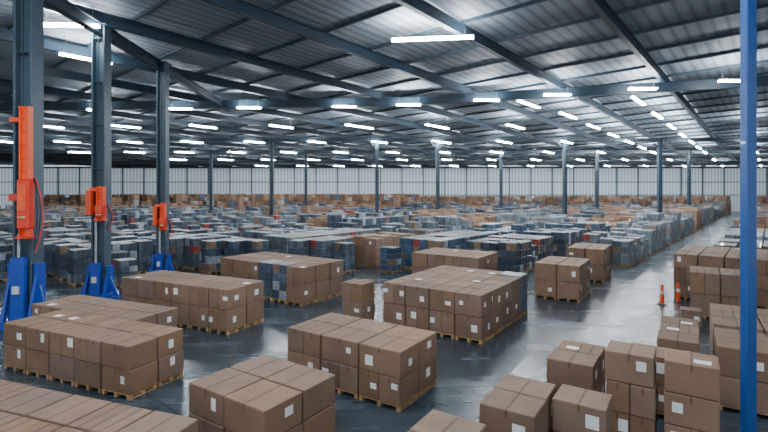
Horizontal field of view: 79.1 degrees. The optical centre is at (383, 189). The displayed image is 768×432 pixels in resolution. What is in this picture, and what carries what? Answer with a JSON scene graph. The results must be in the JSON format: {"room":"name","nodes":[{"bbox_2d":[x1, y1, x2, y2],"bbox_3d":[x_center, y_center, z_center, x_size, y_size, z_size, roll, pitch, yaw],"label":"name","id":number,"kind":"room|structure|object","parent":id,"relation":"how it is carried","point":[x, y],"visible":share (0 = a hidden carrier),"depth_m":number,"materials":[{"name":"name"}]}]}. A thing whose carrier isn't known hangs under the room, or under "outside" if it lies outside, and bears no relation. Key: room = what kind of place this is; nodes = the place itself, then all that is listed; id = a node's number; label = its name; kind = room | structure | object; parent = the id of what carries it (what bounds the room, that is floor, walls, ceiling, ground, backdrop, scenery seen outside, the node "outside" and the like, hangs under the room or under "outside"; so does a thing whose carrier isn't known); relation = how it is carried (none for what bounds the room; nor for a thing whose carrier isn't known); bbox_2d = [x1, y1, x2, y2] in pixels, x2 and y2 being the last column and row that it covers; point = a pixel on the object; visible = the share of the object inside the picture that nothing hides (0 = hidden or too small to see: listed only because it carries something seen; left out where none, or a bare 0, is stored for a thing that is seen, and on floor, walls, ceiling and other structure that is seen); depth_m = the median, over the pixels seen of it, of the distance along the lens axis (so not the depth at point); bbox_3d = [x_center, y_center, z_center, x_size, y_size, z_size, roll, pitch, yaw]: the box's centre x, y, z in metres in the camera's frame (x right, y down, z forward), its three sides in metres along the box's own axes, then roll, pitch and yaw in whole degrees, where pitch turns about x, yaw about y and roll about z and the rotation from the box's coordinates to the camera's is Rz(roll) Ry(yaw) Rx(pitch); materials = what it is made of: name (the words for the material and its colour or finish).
{"room":"distribution center","nodes":[
{"label":"distribution center","id":0,"kind":"room"},
{"bbox_2d":[0,0,739,167],"bbox_3d":[0.000,-8.514,57.850,235.247,4.952,142.906,0,0,0],"label":"roof","id":1,"kind":"structure","parent":0,"point":[423,8],"depth_m":44.53,"materials":[{"name":"grey metal"}]},
{"bbox_2d":[44,120,63,128],"label":"lights","id":2,"kind":"object","parent":1,"relation":"attached to","point":[60,120],"depth_m":56.57,"materials":[{"name":"paint"}]},
{"bbox_2d":[54,135,79,142],"label":"lights","id":3,"kind":"object","parent":1,"relation":"attached to","point":[56,135],"depth_m":69.65,"materials":[{"name":"paint"}]},
{"bbox_2d":[91,23,99,27],"label":"lights","id":4,"kind":"object","parent":1,"relation":"attached to","point":[96,25],"depth_m":25.03,"materials":[{"name":"paint"}]},
{"bbox_2d":[111,124,139,128],"label":"lights","id":5,"kind":"object","parent":1,"relation":"attached to","point":[111,124],"depth_m":55.81,"materials":[{"name":"paint"}]},
{"bbox_2d":[169,98,192,109],"label":"lights","id":6,"kind":"object","parent":1,"relation":"attached to","point":[170,108],"depth_m":44.99,"materials":[{"name":"paint"}]},
{"bbox_2d":[170,151,193,159],"label":"lights","id":7,"kind":"object","parent":1,"relation":"attached to","point":[175,151],"depth_m":85.19,"materials":[{"name":"paint"}]},
{"bbox_2d":[189,116,216,128],"label":"lights","id":8,"kind":"object","parent":1,"relation":"attached to","point":[192,116],"depth_m":55.58,"materials":[{"name":"paint"}]},
{"bbox_2d":[218,151,244,159],"label":"lights","id":9,"kind":"object","parent":1,"relation":"attached to","point":[228,151],"depth_m":85.22,"materials":[{"name":"paint"}]},
{"bbox_2d":[237,106,260,108],"label":"lights","id":10,"kind":"object","parent":1,"relation":"attached to","point":[239,107],"depth_m":44.46,"materials":[{"name":"paint"}]},
{"bbox_2d":[397,103,420,105],"label":"lights","id":11,"kind":"object","parent":1,"relation":"attached to","point":[398,104],"depth_m":43.15,"materials":[{"name":"paint"}]},
{"bbox_2d":[425,113,448,128],"label":"lights","id":12,"kind":"object","parent":1,"relation":"attached to","point":[428,124],"depth_m":55.27,"materials":[{"name":"paint"}]},
{"bbox_2d":[0,168,765,210],"bbox_3d":[0.000,-0.300,130.150,236.000,12.600,0.300,0,0,0],"label":"wall","id":13,"kind":"structure","parent":0,"point":[732,190],"depth_m":130.01,"materials":[{"name":"white metal"}]},
{"bbox_2d":[0,166,767,195],"bbox_3d":[0.000,-0.300,129.735,236.000,12.600,0.510,0,0,0],"label":"trim","id":14,"kind":"structure","parent":13,"relation":"attached to","point":[57,167],"depth_m":129.57,"materials":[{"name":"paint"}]},
{"bbox_2d":[0,0,767,164],"bbox_3d":[0.000,-9.210,58.000,236.000,4.620,144.009,0,0,0],"label":"ceiling","id":15,"kind":"structure","parent":0,"point":[197,19],"depth_m":34.06,"materials":[{"name":"grey metal"}]},
{"bbox_2d":[44,11,82,27],"label":"lights","id":16,"kind":"object","parent":15,"relation":"attached to","point":[46,24],"depth_m":24.87,"materials":[{"name":"paint"}]},
{"bbox_2d":[59,34,90,60],"label":"lights","id":17,"kind":"object","parent":15,"relation":"attached to","point":[60,53],"depth_m":29.80,"materials":[{"name":"paint"}]},
{"bbox_2d":[269,119,292,128],"label":"lights","id":18,"kind":"object","parent":15,"relation":"attached to","point":[290,119],"depth_m":56.19,"materials":[{"name":"paint"}]},
{"bbox_2d":[332,93,355,107],"label":"lights","id":19,"kind":"object","parent":15,"relation":"attached to","point":[334,106],"depth_m":43.97,"materials":[{"name":"paint"}]},
{"bbox_2d":[345,123,372,128],"label":"lights","id":20,"kind":"object","parent":15,"relation":"attached to","point":[345,123],"depth_m":55.81,"materials":[{"name":"paint"}]},
{"bbox_2d":[392,35,473,41],"label":"lights","id":21,"kind":"object","parent":15,"relation":"attached to","point":[400,39],"depth_m":26.93,"materials":[{"name":"paint"}]},
{"bbox_2d":[474,84,498,100],"label":"lights","id":22,"kind":"object","parent":15,"relation":"attached to","point":[476,99],"depth_m":41.14,"materials":[{"name":"paint"}]},
{"bbox_2d":[506,124,524,128],"label":"lights","id":23,"kind":"object","parent":15,"relation":"attached to","point":[506,124],"depth_m":55.67,"materials":[{"name":"paint"}]},
{"bbox_2d":[517,100,539,108],"label":"lights","id":24,"kind":"object","parent":15,"relation":"attached to","point":[520,101],"depth_m":43.21,"materials":[{"name":"paint"}]},
{"bbox_2d":[544,76,570,95],"label":"lights","id":25,"kind":"object","parent":15,"relation":"attached to","point":[545,94],"depth_m":39.17,"materials":[{"name":"paint"}]},
{"bbox_2d":[559,112,576,118],"label":"lights","id":26,"kind":"object","parent":15,"relation":"attached to","point":[562,113],"depth_m":48.61,"materials":[{"name":"paint"}]},
{"bbox_2d":[628,75,657,104],"label":"lights","id":27,"kind":"object","parent":15,"relation":"attached to","point":[630,88],"depth_m":37.17,"materials":[{"name":"paint"}]},
{"bbox_2d":[718,79,739,81],"label":"lights","id":28,"kind":"object","parent":15,"relation":"attached to","point":[720,80],"depth_m":34.74,"materials":[{"name":"paint"}]},
{"bbox_2d":[0,211,767,431],"bbox_3d":[0.000,6.150,58.000,236.000,0.300,144.000,0,0,0],"label":"floor","id":29,"kind":"structure","parent":0,"point":[624,307],"depth_m":18.54,"materials":[{"name":"concrete"}]},
{"bbox_2d":[0,0,45,330],"bbox_3d":[-15.750,-1.291,20.449,2.380,14.582,1.496,0,0,0],"label":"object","id":30,"kind":"object","parent":29,"relation":"on","point":[15,303],"visible":0.87,"depth_m":19.97,"materials":[{"name":"paint"}]},
{"bbox_2d":[13,0,43,309],"bbox_3d":[-15.750,-1.661,20.600,1.394,15.322,1.394,0,0,0],"label":"steel column","id":31,"kind":"structure","parent":29,"relation":"on","point":[33,9],"depth_m":20.47,"materials":[{"name":"grey metal"}]},
{"bbox_2d":[4,309,183,400],"bbox_3d":[-9.639,5.229,15.334,6.076,1.541,1.986,0,0,23],"label":"cartons","id":32,"kind":"object","parent":29,"relation":"on","point":[119,356],"visible":1,"depth_m":14.45,"materials":[{"name":"brown cardboard"}]},
{"bbox_2d":[0,380,197,431],"bbox_3d":[-7.120,5.229,9.203,6.693,1.541,2.086,0,0,19],"label":"cartons","id":33,"kind":"object","parent":29,"relation":"on","point":[23,408],"visible":1,"depth_m":9.24,"materials":[{"name":"brown cardboard"}]},
{"bbox_2d":[80,37,121,298],"bbox_3d":[-15.800,-1.210,25.833,2.300,14.420,1.392,0,0,0],"label":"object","id":34,"kind":"object","parent":29,"relation":"on","point":[92,286],"visible":0.93,"depth_m":25.43,"materials":[{"name":"paint"}]},
{"bbox_2d":[91,23,115,291],"bbox_3d":[-15.800,-1.580,26.000,1.258,15.160,1.258,0,0,0],"label":"steel column","id":35,"kind":"structure","parent":29,"relation":"on","point":[103,237],"depth_m":25.95,"materials":[{"name":"grey metal"}]},
{"bbox_2d":[32,294,177,326],"bbox_3d":[-10.806,5.229,17.919,5.718,1.541,1.877,0,0,24],"label":"cartons","id":36,"kind":"object","parent":29,"relation":"on","point":[149,313],"visible":0.23,"depth_m":17.66,"materials":[{"name":"brown cardboard"}]},
{"bbox_2d":[147,72,174,272],"bbox_3d":[-15.600,-1.108,32.613,2.200,14.216,1.262,0,0,0],"label":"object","id":37,"kind":"object","parent":29,"relation":"on","point":[157,264],"visible":0.8,"depth_m":32.28,"materials":[{"name":"paint"}]},
{"bbox_2d":[156,61,171,269],"bbox_3d":[-15.600,-1.478,32.800,1.088,14.956,1.088,0,0,0],"label":"steel column","id":38,"kind":"structure","parent":29,"relation":"on","point":[165,65],"depth_m":32.66,"materials":[{"name":"grey metal"}]},
{"bbox_2d":[121,270,263,334],"bbox_3d":[-8.989,5.069,21.684,6.691,1.861,2.283,0,0,25],"label":"cartons","id":39,"kind":"object","parent":29,"relation":"on","point":[221,304],"visible":0.79,"depth_m":20.40,"materials":[{"name":"brown cardboard"}]},
{"bbox_2d":[209,150,212,209],"bbox_3d":[-31.996,-0.680,86.000,0.850,13.360,0.850,0,0,0],"label":"steel column","id":40,"kind":"structure","parent":29,"relation":"on","point":[210,152],"depth_m":85.97,"materials":[{"name":"grey metal"}]},
{"bbox_2d":[188,354,334,431],"bbox_3d":[-2.854,5.230,11.025,2.572,1.538,2.281,0,0,34],"label":"cartons","id":41,"kind":"object","parent":29,"relation":"on","point":[262,393],"visible":1,"depth_m":10.51,"materials":[{"name":"brown cardboard"}]},
{"bbox_2d":[262,138,280,214],"bbox_3d":[-16.900,-0.920,70.000,3.067,13.840,0.935,0,0,0],"label":"steel column","id":42,"kind":"structure","parent":29,"relation":"on","point":[272,145],"depth_m":69.97,"materials":[{"name":"grey metal"}]},
{"bbox_2d":[220,251,342,305],"bbox_3d":[-6.044,4.994,27.231,6.695,2.011,3.436,0,0,35],"label":"cartons","id":43,"kind":"object","parent":29,"relation":"on","point":[288,278],"visible":0.83,"depth_m":25.46,"materials":[{"name":"brown cardboard"}]},
{"bbox_2d":[304,150,307,205],"bbox_3d":[-14.426,-0.680,86.000,0.850,13.360,0.850,0,0,0],"label":"steel column","id":44,"kind":"structure","parent":29,"relation":"on","point":[305,152],"depth_m":85.97,"materials":[{"name":"grey metal"}]},
{"bbox_2d":[342,279,374,319],"bbox_3d":[-1.187,5.110,21.463,1.163,1.778,1.012,0,0,35],"label":"cartons","id":45,"kind":"object","parent":29,"relation":"on","point":[358,300],"visible":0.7,"depth_m":21.09,"materials":[{"name":"brown cardboard"}]},
{"bbox_2d":[287,312,436,411],"bbox_3d":[-0.734,5.190,14.608,4.237,1.618,2.209,0,0,33],"label":"cartons","id":46,"kind":"object","parent":29,"relation":"on","point":[381,362],"visible":0.93,"depth_m":13.64,"materials":[{"name":"brown cardboard"}]},
{"bbox_2d":[367,138,386,212],"bbox_3d":[-1.050,-0.920,70.000,3.067,13.840,0.935,0,0,0],"label":"steel column","id":47,"kind":"structure","parent":29,"relation":"on","point":[376,146],"depth_m":69.93,"materials":[{"name":"grey metal"}]},
{"bbox_2d":[0,201,767,287],"bbox_3d":[9.067,4.339,70.562,182.316,3.322,84.327,0,0,0],"label":"pallets","id":48,"kind":"object","parent":29,"relation":"on","point":[197,240],"visible":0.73,"depth_m":41.34,"materials":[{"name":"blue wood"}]},
{"bbox_2d":[0,201,767,266],"bbox_3d":[4.993,4.356,74.390,179.467,3.288,76.660,0,0,0],"label":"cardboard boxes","id":49,"kind":"object","parent":29,"relation":"on","point":[367,246],"visible":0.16,"depth_m":61.17,"materials":[{"name":"cardboard"}]},
{"bbox_2d":[44,194,767,214],"bbox_3d":[15.684,3.508,113.750,189.440,4.985,29.075,0,0,0],"label":"cartons","id":50,"kind":"object","parent":29,"relation":"on","point":[226,200],"visible":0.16,"depth_m":105.52,"materials":[{"name":"cardboard"}]},
{"bbox_2d":[428,138,447,209],"bbox_3d":[8.100,-0.920,70.000,3.067,13.840,0.935,0,0,0],"label":"steel column","id":51,"kind":"structure","parent":29,"relation":"on","point":[437,146],"depth_m":69.93,"materials":[{"name":"grey metal"}]},
{"bbox_2d":[407,409,486,431],"bbox_3d":[0.946,5.230,8.358,1.166,1.538,1.968,0,0,33],"label":"cartons","id":52,"kind":"object","parent":29,"relation":"on","point":[435,420],"visible":1,"depth_m":8.85,"materials":[{"name":"brown cardboard"}]},
{"bbox_2d":[412,247,497,273],"bbox_3d":[4.588,5.008,30.044,4.567,1.981,3.282,0,0,33],"label":"cartons","id":53,"kind":"object","parent":29,"relation":"on","point":[422,260],"visible":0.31,"depth_m":29.14,"materials":[{"name":"brown cardboard"}]},
{"bbox_2d":[383,265,527,344],"bbox_3d":[3.499,5.034,21.706,4.697,1.931,5.730,0,0,35],"label":"cartons","id":54,"kind":"object","parent":29,"relation":"on","point":[471,304],"visible":1,"depth_m":19.78,"materials":[{"name":"brown cardboard"}]},
{"bbox_2d":[499,150,502,207],"bbox_3d":[21.639,-0.680,86.000,0.850,13.360,0.850,0,0,0],"label":"steel column","id":55,"kind":"structure","parent":29,"relation":"on","point":[500,154],"depth_m":85.97,"materials":[{"name":"grey metal"}]},
{"bbox_2d":[479,374,555,431],"bbox_3d":[2.974,5.230,10.221,1.176,1.538,1.861,0,0,33],"label":"cartons","id":56,"kind":"object","parent":29,"relation":"on","point":[516,403],"visible":0.93,"depth_m":9.74,"materials":[{"name":"brown cardboard"}]},
{"bbox_2d":[535,256,589,302],"bbox_3d":[10.307,5.030,26.735,2.381,1.938,3.274,0,0,33],"label":"cartons","id":57,"kind":"object","parent":29,"relation":"on","point":[557,277],"visible":1,"depth_m":25.51,"materials":[{"name":"brown cardboard"}]},
{"bbox_2d":[555,138,574,213],"bbox_3d":[27.200,-0.920,70.000,3.067,13.840,0.935,0,0,0],"label":"steel column","id":58,"kind":"structure","parent":29,"relation":"on","point":[564,145],"depth_m":69.97,"materials":[{"name":"grey metal"}]},
{"bbox_2d":[547,340,604,392],"bbox_3d":[5.323,5.229,12.825,1.174,1.541,1.875,0,0,34],"label":"cartons","id":59,"kind":"object","parent":29,"relation":"on","point":[572,363],"visible":0.44,"depth_m":12.26,"materials":[{"name":"brown cardboard"}]},
{"bbox_2d":[553,384,612,431],"bbox_3d":[4.297,5.230,10.047,1.066,1.538,0.934,0,0,33],"label":"cartons","id":60,"kind":"object","parent":29,"relation":"on","point":[575,409],"visible":1,"depth_m":9.79,"materials":[{"name":"brown cardboard"}]},
{"bbox_2d":[567,243,610,282],"bbox_3d":[14.150,4.930,32.008,2.276,2.138,3.282,0,0,33],"label":"cartons","id":61,"kind":"object","parent":29,"relation":"on","point":[599,255],"visible":0.62,"depth_m":30.66,"materials":[{"name":"brown cardboard"}]},
{"bbox_2d":[595,150,598,209],"bbox_3d":[39.394,-0.680,86.000,0.850,13.360,0.850,0,0,0],"label":"steel column","id":62,"kind":"structure","parent":29,"relation":"on","point":[596,153],"depth_m":85.79,"materials":[{"name":"grey metal"}]},
{"bbox_2d":[605,340,657,431],"bbox_3d":[5.875,4.880,11.039,1.032,2.238,0.926,0,0,33],"label":"cartons","id":63,"kind":"object","parent":29,"relation":"on","point":[630,368],"visible":0.9,"depth_m":10.68,"materials":[{"name":"brown cardboard"}]},
{"bbox_2d":[634,343,670,414],"bbox_3d":[7.334,5.190,12.700,1.012,1.618,0.962,0,0,33],"label":"cartons","id":64,"kind":"object","parent":29,"relation":"on","point":[660,351],"visible":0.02,"depth_m":12.20,"materials":[{"name":"brown cardboard"}]},
{"bbox_2d":[650,138,669,212],"bbox_3d":[41.500,-0.920,70.000,3.067,13.840,0.935,0,0,0],"label":"steel column","id":65,"kind":"structure","parent":29,"relation":"on","point":[659,145],"depth_m":69.97,"materials":[{"name":"grey metal"}]},
{"bbox_2d":[657,284,666,304],"bbox_3d":[14.600,5.475,24.400,0.480,1.050,0.480,0,0,0],"label":"traffic cone","id":66,"kind":"object","parent":29,"relation":"on","point":[662,300],"visible":1,"depth_m":24.33,"materials":[{"name":"plastic"}]},
{"bbox_2d":[673,282,682,302],"bbox_3d":[15.750,5.475,24.900,0.480,1.050,0.480,0,0,0],"label":"traffic cone","id":67,"kind":"object","parent":29,"relation":"on","point":[678,299],"visible":1,"depth_m":24.83,"materials":[{"name":"plastic"}]},
{"bbox_2d":[657,315,699,352],"bbox_3d":[9.367,5.189,14.750,1.085,1.621,2.958,0,0,33],"label":"cartons","id":68,"kind":"object","parent":29,"relation":"on","point":[677,333],"visible":0.29,"depth_m":14.10,"materials":[{"name":"brown cardboard"}]},
{"bbox_2d":[687,150,690,205],"bbox_3d":[56.409,-0.680,86.000,0.850,13.360,0.850,0,0,0],"label":"steel column","id":69,"kind":"structure","parent":29,"relation":"on","point":[689,152],"depth_m":85.85,"materials":[{"name":"grey metal"}]},
{"bbox_2d":[680,306,701,328],"bbox_3d":[13.601,5.629,20.598,0.793,0.742,0.697,0,0,30],"label":"cardboard box","id":70,"kind":"object","parent":29,"relation":"on","point":[685,312],"visible":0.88,"depth_m":20.32,"materials":[{"name":"brown cardboard"}]},
{"bbox_2d":[664,348,719,431],"bbox_3d":[6.883,4.878,10.411,1.016,2.241,0.978,0,0,33],"label":"cartons","id":71,"kind":"object","parent":29,"relation":"on","point":[691,379],"visible":1,"depth_m":10.06,"materials":[{"name":"brown cardboard"}]},
{"bbox_2d":[690,266,739,318],"bbox_3d":[16.009,4.930,22.175,2.380,2.138,2.165,0,0,33],"label":"cartons","id":72,"kind":"object","parent":29,"relation":"on","point":[708,285],"visible":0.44,"depth_m":21.54,"materials":[{"name":"brown cardboard"}]},
{"bbox_2d":[673,245,767,308],"bbox_3d":[19.596,4.758,26.485,4.582,2.481,5.488,0,0,40],"label":"cartons","id":73,"kind":"object","parent":29,"relation":"on","point":[687,256],"visible":0.44,"depth_m":25.36,"materials":[{"name":"brown cardboard"}]},
{"bbox_2d":[710,303,767,355],"bbox_3d":[12.489,5.130,15.510,2.576,1.738,3.274,0,0,33],"label":"cartons","id":74,"kind":"object","parent":29,"relation":"on","point":[721,315],"visible":0.19,"depth_m":15.57,"materials":[{"name":"brown cardboard"}]},
{"bbox_2d":[714,327,767,415],"bbox_3d":[10.762,5.130,12.903,2.588,1.738,2.180,0,0,34],"label":"cartons","id":75,"kind":"object","parent":29,"relation":"on","point":[726,341],"visible":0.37,"depth_m":12.55,"materials":[{"name":"brown cardboard"}]},
{"bbox_2d":[740,0,756,431],"bbox_3d":[8.620,-2.185,11.000,0.550,16.370,0.550,0,0,0],"label":"steel post","id":76,"kind":"object","parent":29,"relation":"on","point":[748,8],"visible":1,"depth_m":10.88,"materials":[{"name":"metal"}]},
{"bbox_2d":[0,0,767,163],"bbox_3d":[0.000,-7.966,57.070,210.000,3.658,102.159,0,0,0],"label":"girder","id":77,"kind":"object","parent":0,"point":[65,8],"depth_m":45.32,"materials":[{"name":"grey metal"}]},
{"bbox_2d":[0,0,767,165],"bbox_3d":[0.000,-8.944,57.850,235.080,4.481,142.795,0,0,0],"label":"roof purlins","id":78,"kind":"structure","parent":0,"point":[161,2],"depth_m":44.14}
]}

